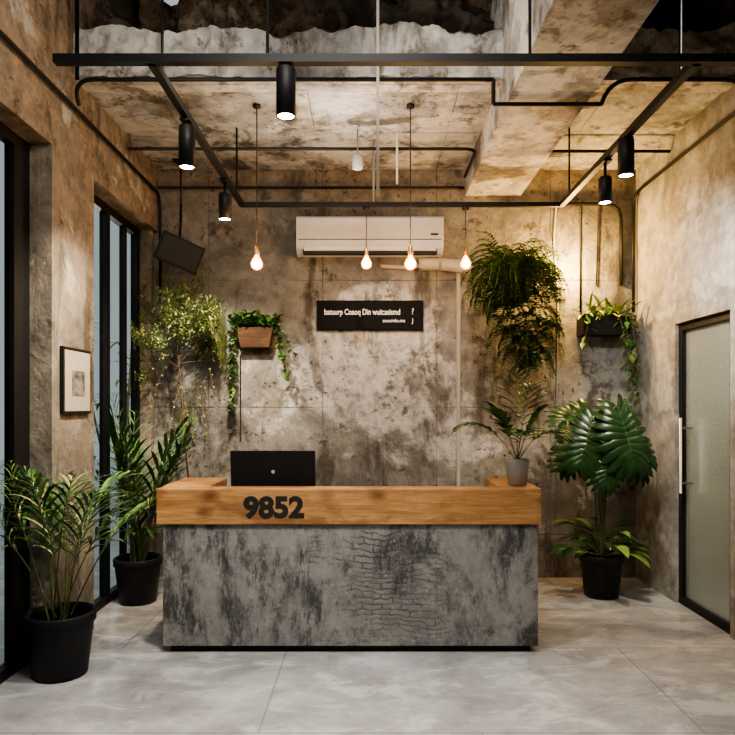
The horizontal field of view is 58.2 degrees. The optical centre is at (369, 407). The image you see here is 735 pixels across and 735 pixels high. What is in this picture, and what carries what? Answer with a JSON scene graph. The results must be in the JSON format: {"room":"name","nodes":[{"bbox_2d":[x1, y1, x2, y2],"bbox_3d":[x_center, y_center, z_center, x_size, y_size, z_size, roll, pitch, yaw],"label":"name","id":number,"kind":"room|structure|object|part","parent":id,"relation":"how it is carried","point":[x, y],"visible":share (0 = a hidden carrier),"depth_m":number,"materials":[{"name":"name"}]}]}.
{"room":"reception lobby","nodes":[
{"label":"reception lobby","id":0,"kind":"room"},
{"bbox_2d":[0,0,157,628],"bbox_3d":[-2.115,-0.750,2.115,0.230,4.700,8.230,0,0,0],"label":"wall","id":1,"kind":"structure","parent":0,"point":[61,192],"depth_m":4.25,"materials":[{"name":"concrete"}]},
{"bbox_2d":[0,121,29,683],"bbox_3d":[-2.170,-0.030,1.475,0.060,3.260,5.350,0,0,0],"label":"window","id":2,"kind":"structure","parent":1,"relation":"in","point":[16,149],"depth_m":4.00,"materials":[{"name":"black metal"}]},
{"bbox_2d":[60,346,90,413],"bbox_3d":[-1.984,-0.180,4.460,0.029,0.440,0.420,0,0,0],"label":"framed picture","id":3,"kind":"object","parent":1,"relation":"attached to","point":[75,364],"visible":1,"depth_m":4.42,"materials":[{"name":"white paper"}]},
{"bbox_2d":[0,29,161,301],"bbox_3d":[-1.970,-1.507,3.607,0.028,1.014,5.214,0,0,0],"label":"conduit pipe","id":4,"kind":"object","parent":1,"relation":"attached to","point":[3,35],"visible":0.93,"depth_m":4.55,"materials":[{"name":"black metal"}]},
{"bbox_2d":[94,194,139,611],"bbox_3d":[-2.170,-0.030,5.465,0.060,3.260,1.370,0,0,0],"label":"window","id":5,"kind":"structure","parent":1,"relation":"in","point":[107,594],"depth_m":5.49,"materials":[{"name":"black metal"}]},
{"bbox_2d":[75,77,493,105],"bbox_3d":[-0.577,-2.077,4.338,2.754,0.134,0.143,0,0,0],"label":"conduit pipe","id":6,"kind":"object","parent":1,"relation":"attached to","point":[80,83],"visible":0.93,"depth_m":4.27,"materials":[{"name":"black metal"}]},
{"bbox_2d":[491,79,495,104],"bbox_3d":[0.800,-2.050,4.280,0.026,0.160,0.026,0,0,22],"label":"conduit pipe","id":7,"kind":"object","parent":6,"relation":"attached to","point":[493,82],"visible":1,"depth_m":4.27,"materials":[{"name":"black metal"}]},
{"bbox_2d":[127,147,475,177],"bbox_3d":[-0.548,-2.120,5.718,2.864,0.028,0.664,0,0,0],"label":"conduit pipe","id":8,"kind":"object","parent":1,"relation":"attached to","point":[128,148],"visible":1,"depth_m":5.39,"materials":[{"name":"black metal"}]},
{"bbox_2d":[140,230,153,551],"bbox_3d":[-2.135,-0.030,6.190,0.190,3.260,0.080,0,0,0],"label":"wall","id":9,"kind":"structure","parent":0,"point":[146,236],"depth_m":6.15,"materials":[{"name":"concrete"}]},
{"bbox_2d":[0,578,734,734],"bbox_3d":[1.090,1.650,2.215,6.640,0.100,8.430,0,0,0],"label":"floor","id":10,"kind":"structure","parent":0,"point":[640,661],"depth_m":3.83,"materials":[{"name":"concrete"}]},
{"bbox_2d":[0,460,155,682],"bbox_3d":[-1.764,0.948,3.967,0.710,1.283,1.106,0,0,0],"label":"potted palm","id":11,"kind":"object","parent":10,"relation":"on","point":[59,635],"visible":0.96,"depth_m":3.87,"materials":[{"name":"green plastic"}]},
{"bbox_2d":[103,390,197,604],"bbox_3d":[-1.800,0.717,5.286,0.626,1.746,1.004,0,0,0],"label":"potted plant","id":12,"kind":"object","parent":10,"relation":"on","point":[137,573],"visible":0.82,"depth_m":5.34,"materials":[{"name":"green plant"}]},
{"bbox_2d":[127,266,227,477],"bbox_3d":[-1.651,0.135,5.710,0.670,2.910,0.952,0,0,0],"label":"potted tree","id":13,"kind":"object","parent":10,"relation":"on","point":[219,346],"visible":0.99,"depth_m":5.83,"materials":[{"name":"green plant"}]},
{"bbox_2d":[156,478,540,650],"bbox_3d":[-0.138,1.061,4.619,2.505,1.078,0.663,0,0,0],"label":"reception desk","id":14,"kind":"object","parent":10,"relation":"on","point":[246,568],"visible":1,"depth_m":4.31,"materials":[{"name":"concrete"}]},
{"bbox_2d":[230,451,315,485],"bbox_3d":[-0.665,0.485,4.714,0.580,0.387,0.413,0,0,0],"label":"laptop","id":15,"kind":"object","parent":14,"relation":"on","point":[248,468],"visible":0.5,"depth_m":4.52,"materials":[{"name":"black plastic"}]},
{"bbox_2d":[156,478,540,523],"bbox_3d":[-0.138,0.640,4.620,2.505,0.236,0.660,0,0,0],"label":"countertop","id":16,"kind":"structure","parent":14,"relation":"on","point":[185,500],"depth_m":4.29,"materials":[{"name":"brown wood"}]},
{"bbox_2d":[451,367,576,485],"bbox_3d":[0.975,0.120,4.449,0.853,0.802,0.583,0,0,0],"label":"palm","id":17,"kind":"object","parent":14,"relation":"on","point":[517,468],"visible":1,"depth_m":4.46,"materials":[{"name":"plant"}]},
{"bbox_2d":[544,394,657,598],"bbox_3d":[1.950,0.731,5.590,0.892,1.718,0.737,0,0,26],"label":"monstera","id":18,"kind":"object","parent":10,"relation":"on","point":[623,453],"visible":0.99,"depth_m":5.42,"materials":[{"name":"green plant"}]},
{"bbox_2d":[154,170,635,577],"bbox_3d":[1.090,-0.750,6.330,6.640,4.700,0.200,0,0,0],"label":"wall","id":19,"kind":"structure","parent":0,"point":[373,407],"depth_m":6.23,"materials":[{"name":"concrete"}]},
{"bbox_2d":[240,355,240,439],"bbox_3d":[-1.220,-0.100,6.215,0.011,0.800,0.011,0,0,23],"label":"conduit pipe","id":20,"kind":"object","parent":19,"relation":"attached to","point":[240,355],"visible":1,"depth_m":6.21,"materials":[{"name":"black metal"}]},
{"bbox_2d":[226,309,296,410],"bbox_3d":[-0.989,-0.439,6.086,0.646,0.947,0.249,0,0,0],"label":"planter","id":21,"kind":"object","parent":19,"relation":"attached to","point":[249,337],"visible":1,"depth_m":6.05,"materials":[{"name":"brown wood"}]},
{"bbox_2d":[158,186,463,188],"bbox_3d":[-0.550,-2.060,6.170,2.860,0.028,0.028,0,0,0],"label":"conduit pipe","id":22,"kind":"object","parent":19,"relation":"attached to","point":[159,187],"visible":1,"depth_m":6.16,"materials":[{"name":"black metal"}]},
{"bbox_2d":[296,216,443,256],"bbox_3d":[0.000,-1.576,6.107,1.340,0.356,0.245,0,0,0],"label":"air conditioner","id":23,"kind":"object","parent":19,"relation":"attached to","point":[316,236],"visible":1,"depth_m":6.00,"materials":[{"name":"white plastic"}]},
{"bbox_2d":[317,300,422,329],"bbox_3d":[0.000,-0.873,6.205,1.000,0.275,0.040,0,0,0],"label":"sign plaque","id":24,"kind":"object","parent":19,"relation":"attached to","point":[331,314],"visible":1,"depth_m":6.19,"materials":[{"name":"black plastic"}]},
{"bbox_2d":[381,257,478,276],"bbox_3d":[0.552,-1.303,6.155,0.913,0.193,0.136,0,0,10],"label":"air duct","id":25,"kind":"object","parent":19,"relation":"attached to","point":[425,264],"visible":0.73,"depth_m":6.10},
{"bbox_2d":[456,259,459,485],"bbox_3d":[0.833,-0.200,6.216,0.035,2.400,0.023,0,0,0],"label":"conduit pipe","id":26,"kind":"object","parent":19,"relation":"attached to","point":[457,274],"visible":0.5,"depth_m":6.21,"materials":[{"name":"grey metal"}]},
{"bbox_2d":[459,231,568,393],"bbox_3d":[1.274,-0.852,5.834,0.912,1.456,0.712,0,0,-11],"label":"hanging fern","id":27,"kind":"object","parent":19,"relation":"attached to","point":[516,275],"visible":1,"depth_m":5.74,"materials":[{"name":"green plant"}]},
{"bbox_2d":[553,207,558,524],"bbox_3d":[1.750,-0.400,6.210,0.054,3.001,0.014,0,0,0],"label":"conduit pipe","id":28,"kind":"object","parent":19,"relation":"attached to","point":[555,207],"visible":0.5,"depth_m":6.20,"materials":[{"name":"metal"}]},
{"bbox_2d":[579,208,580,311],"bbox_3d":[1.980,-1.390,6.210,0.017,0.980,0.017,0,0,22],"label":"conduit pipe","id":29,"kind":"object","parent":19,"relation":"attached to","point":[579,208],"visible":0.85,"depth_m":6.20,"materials":[{"name":"black metal"}]},
{"bbox_2d":[565,202,622,285],"bbox_3d":[1.789,-1.544,6.200,1.178,0.788,0.036,0,0,0],"label":"conduit pipe","id":30,"kind":"object","parent":19,"relation":"attached to","point":[613,205],"visible":0.78,"depth_m":6.19,"materials":[{"name":"black metal"}]},
{"bbox_2d":[596,208,598,285],"bbox_3d":[2.140,-1.515,6.210,0.034,0.730,0.014,0,0,0],"label":"conduit pipe","id":31,"kind":"object","parent":19,"relation":"attached to","point":[598,208],"visible":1,"depth_m":6.20,"materials":[{"name":"black metal"}]},
{"bbox_2d":[575,291,643,406],"bbox_3d":[2.151,-0.434,5.980,0.587,1.241,0.442,0,0,0],"label":"planter","id":32,"kind":"object","parent":19,"relation":"attached to","point":[614,323],"visible":0.97,"depth_m":6.00,"materials":[{"name":"black plastic"}]},
{"bbox_2d":[90,92,721,169],"bbox_3d":[0.255,-2.375,5.395,4.510,0.250,1.670,0,0,0],"label":"ceiling","id":33,"kind":"structure","parent":0,"point":[150,119],"depth_m":5.26,"materials":[{"name":"concrete"}]},
{"bbox_2d":[153,158,205,274],"bbox_3d":[-1.724,-1.712,5.886,0.437,1.073,0.360,0,0,-26],"label":"loudspeaker","id":34,"kind":"object","parent":33,"relation":"hanging from","point":[172,249],"visible":0.82,"depth_m":5.76,"materials":[{"name":"black plastic"}]},
{"bbox_2d":[251,103,262,269],"bbox_3d":[-0.840,-1.637,4.900,0.088,1.226,0.088,0,0,0],"label":"lamp","id":35,"kind":"object","parent":33,"relation":"hanging from","point":[256,264],"visible":1,"depth_m":4.89,"materials":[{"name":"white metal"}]},
{"bbox_2d":[352,129,362,170],"bbox_3d":[-0.100,-2.090,5.330,0.090,0.320,0.090,0,0,0],"label":"pendant lamp","id":36,"kind":"object","parent":33,"relation":"attached to","point":[357,159],"visible":1,"depth_m":5.30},
{"bbox_2d":[396,132,397,183],"bbox_3d":[0.220,-2.030,5.360,0.017,0.420,0.017,0,0,22],"label":"hanging rod","id":37,"kind":"object","parent":33,"relation":"hanging from","point":[396,132],"visible":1,"depth_m":5.35,"materials":[{"name":"white metal"}]},
{"bbox_2d":[73,21,734,91],"bbox_3d":[0.255,-2.418,4.550,4.510,0.376,0.220,0,0,0],"label":"beam","id":38,"kind":"structure","parent":33,"relation":"attached to","point":[400,37],"depth_m":4.47,"materials":[{"name":"concrete"}]},
{"bbox_2d":[405,103,415,269],"bbox_3d":[0.300,-1.637,4.900,0.088,1.226,0.088,0,0,0],"label":"lamp","id":39,"kind":"object","parent":33,"relation":"hanging from","point":[410,263],"visible":1,"depth_m":4.89,"materials":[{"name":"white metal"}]},
{"bbox_2d":[551,150,670,152],"bbox_3d":[1.975,-2.140,5.500,1.050,0.028,0.028,0,0,0],"label":"conduit pipe","id":40,"kind":"object","parent":33,"relation":"attached to","point":[553,151],"visible":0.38,"depth_m":5.49,"materials":[{"name":"black metal"}]},
{"bbox_2d":[636,0,734,639],"bbox_3d":[2.610,-0.750,2.115,0.200,4.700,8.230,0,0,0],"label":"wall","id":41,"kind":"structure","parent":0,"point":[657,502],"depth_m":5.43,"materials":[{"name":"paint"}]},
{"bbox_2d":[632,110,734,311],"bbox_3d":[2.470,-1.457,5.302,0.028,1.114,1.804,0,0,0],"label":"conduit pipe","id":42,"kind":"object","parent":41,"relation":"attached to","point":[732,114],"visible":1,"depth_m":5.82,"materials":[{"name":"black metal"}]},
{"bbox_2d":[679,310,729,633],"bbox_3d":[2.565,0.455,5.015,0.194,2.290,0.830,0,0,0],"label":"door","id":43,"kind":"structure","parent":41,"relation":"in","point":[704,343],"depth_m":5.06,"materials":[{"name":"grey glass"}]},
{"bbox_3d":[2.565,0.380,5.270,0.194,0.600,0.024,0,0,0],"label":"handle","id":44,"kind":"part","parent":43,"relation":"part of","materials":[{"name":"metal"}]},
{"bbox_3d":[0.240,-3.175,1.475,4.940,0.150,6.950,0,0,0],"label":"ceiling","id":45,"kind":"structure","parent":0,"visible":0},
{"bbox_2d":[75,0,78,80],"bbox_3d":[-1.900,-2.605,4.280,0.026,0.950,0.026,0,0,22],"label":"conduit pipe","id":46,"kind":"object","parent":45,"relation":"attached to","point":[76,1],"visible":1,"depth_m":4.27,"materials":[{"name":"black metal"}]},
{"bbox_2d":[376,0,378,195],"bbox_3d":[0.050,-2.220,4.200,0.017,1.740,0.017,0,0,22],"label":"hanging rod","id":47,"kind":"object","parent":45,"relation":"hanging from","point":[377,1],"visible":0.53,"depth_m":4.19,"materials":[{"name":"grey metal"}]},
{"bbox_2d":[52,0,734,268],"bbox_3d":[0.440,-2.131,4.367,3.960,1.939,2.394,0,0,0],"label":"track lighting frame","id":48,"kind":"object","parent":45,"relation":"hanging from","point":[156,62],"depth_m":3.23,"materials":[{"name":"black metal"}]},
{"bbox_3d":[-1.070,-1.542,3.860,0.096,0.274,0.100,0,0,0],"label":"track spotlight","id":49,"kind":"part","parent":48,"relation":"part of","materials":[{"name":"black metal"}]},
{"bbox_3d":[-1.070,-1.534,4.870,0.096,0.289,0.100,0,0,0],"label":"track spotlight","id":50,"kind":"part","parent":48,"relation":"part of","materials":[{"name":"black metal"}]},
{"bbox_3d":[-0.410,-1.550,3.220,0.096,0.259,0.100,0,0,0],"label":"track spotlight","id":51,"kind":"part","parent":48,"relation":"part of","materials":[{"name":"black metal"}]},
{"bbox_3d":[-0.030,-1.421,5.520,0.088,0.519,0.088,0,0,0],"label":"pendant bulb lamp","id":52,"kind":"part","parent":48,"relation":"part of","materials":[{"name":"white glass"}]},
{"bbox_3d":[0.800,-1.421,5.520,0.088,0.519,0.088,0,0,0],"label":"pendant bulb lamp","id":53,"kind":"part","parent":48,"relation":"part of","materials":[{"name":"white glass"}]},
{"bbox_3d":[1.600,-1.537,4.490,0.090,0.284,0.100,0,0,0],"label":"track spotlight","id":54,"kind":"part","parent":48,"relation":"part of","materials":[{"name":"black metal"}]},
{"bbox_3d":[1.600,-1.567,4.125,0.100,0.234,0.100,0,0,0],"label":"track spotlight","id":55,"kind":"part","parent":48,"relation":"part of","materials":[{"name":"black metal"}]},
{"bbox_2d":[92,0,715,37],"bbox_3d":[0.255,-2.898,4.974,4.510,0.797,0.448,0,0,0],"label":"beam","id":56,"kind":"structure","parent":45,"relation":"attached to","point":[286,17],"depth_m":4.84,"materials":[{"name":"black"}]},
{"bbox_2d":[465,0,658,195],"bbox_3d":[1.160,-2.550,2.115,0.520,1.100,8.230,0,0,0],"label":"beam","id":57,"kind":"structure","parent":45,"relation":"attached to","point":[513,143],"depth_m":4.16,"materials":[{"name":"concrete"}]},
{"bbox_2d":[493,77,734,105],"bbox_3d":[1.642,-2.050,4.338,1.684,0.188,0.144,0,0,0],"label":"conduit pipe","id":58,"kind":"object","parent":57,"relation":"attached to","point":[631,79],"visible":0.95,"depth_m":4.27,"materials":[{"name":"black metal"}]},
{"label":"outside","id":59,"kind":"structure","parent":0,"visible":0},
{"bbox_2d":[0,459,130,664],"bbox_3d":[-7.115,1.750,9.500,9.770,0.100,25.000,0,0,0],"label":"ground","id":60,"kind":"structure","parent":59,"point":[114,545],"depth_m":7.87,"materials":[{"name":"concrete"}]},
{"bbox_2d":[94,308,130,531],"bbox_3d":[-3.851,-0.026,8.474,2.210,3.453,3.464,0,0,0],"label":"bamboo","id":61,"kind":"object","parent":60,"relation":"on","point":[129,373],"visible":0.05,"depth_m":8.21,"materials":[{"name":"green plant"}]}
]}

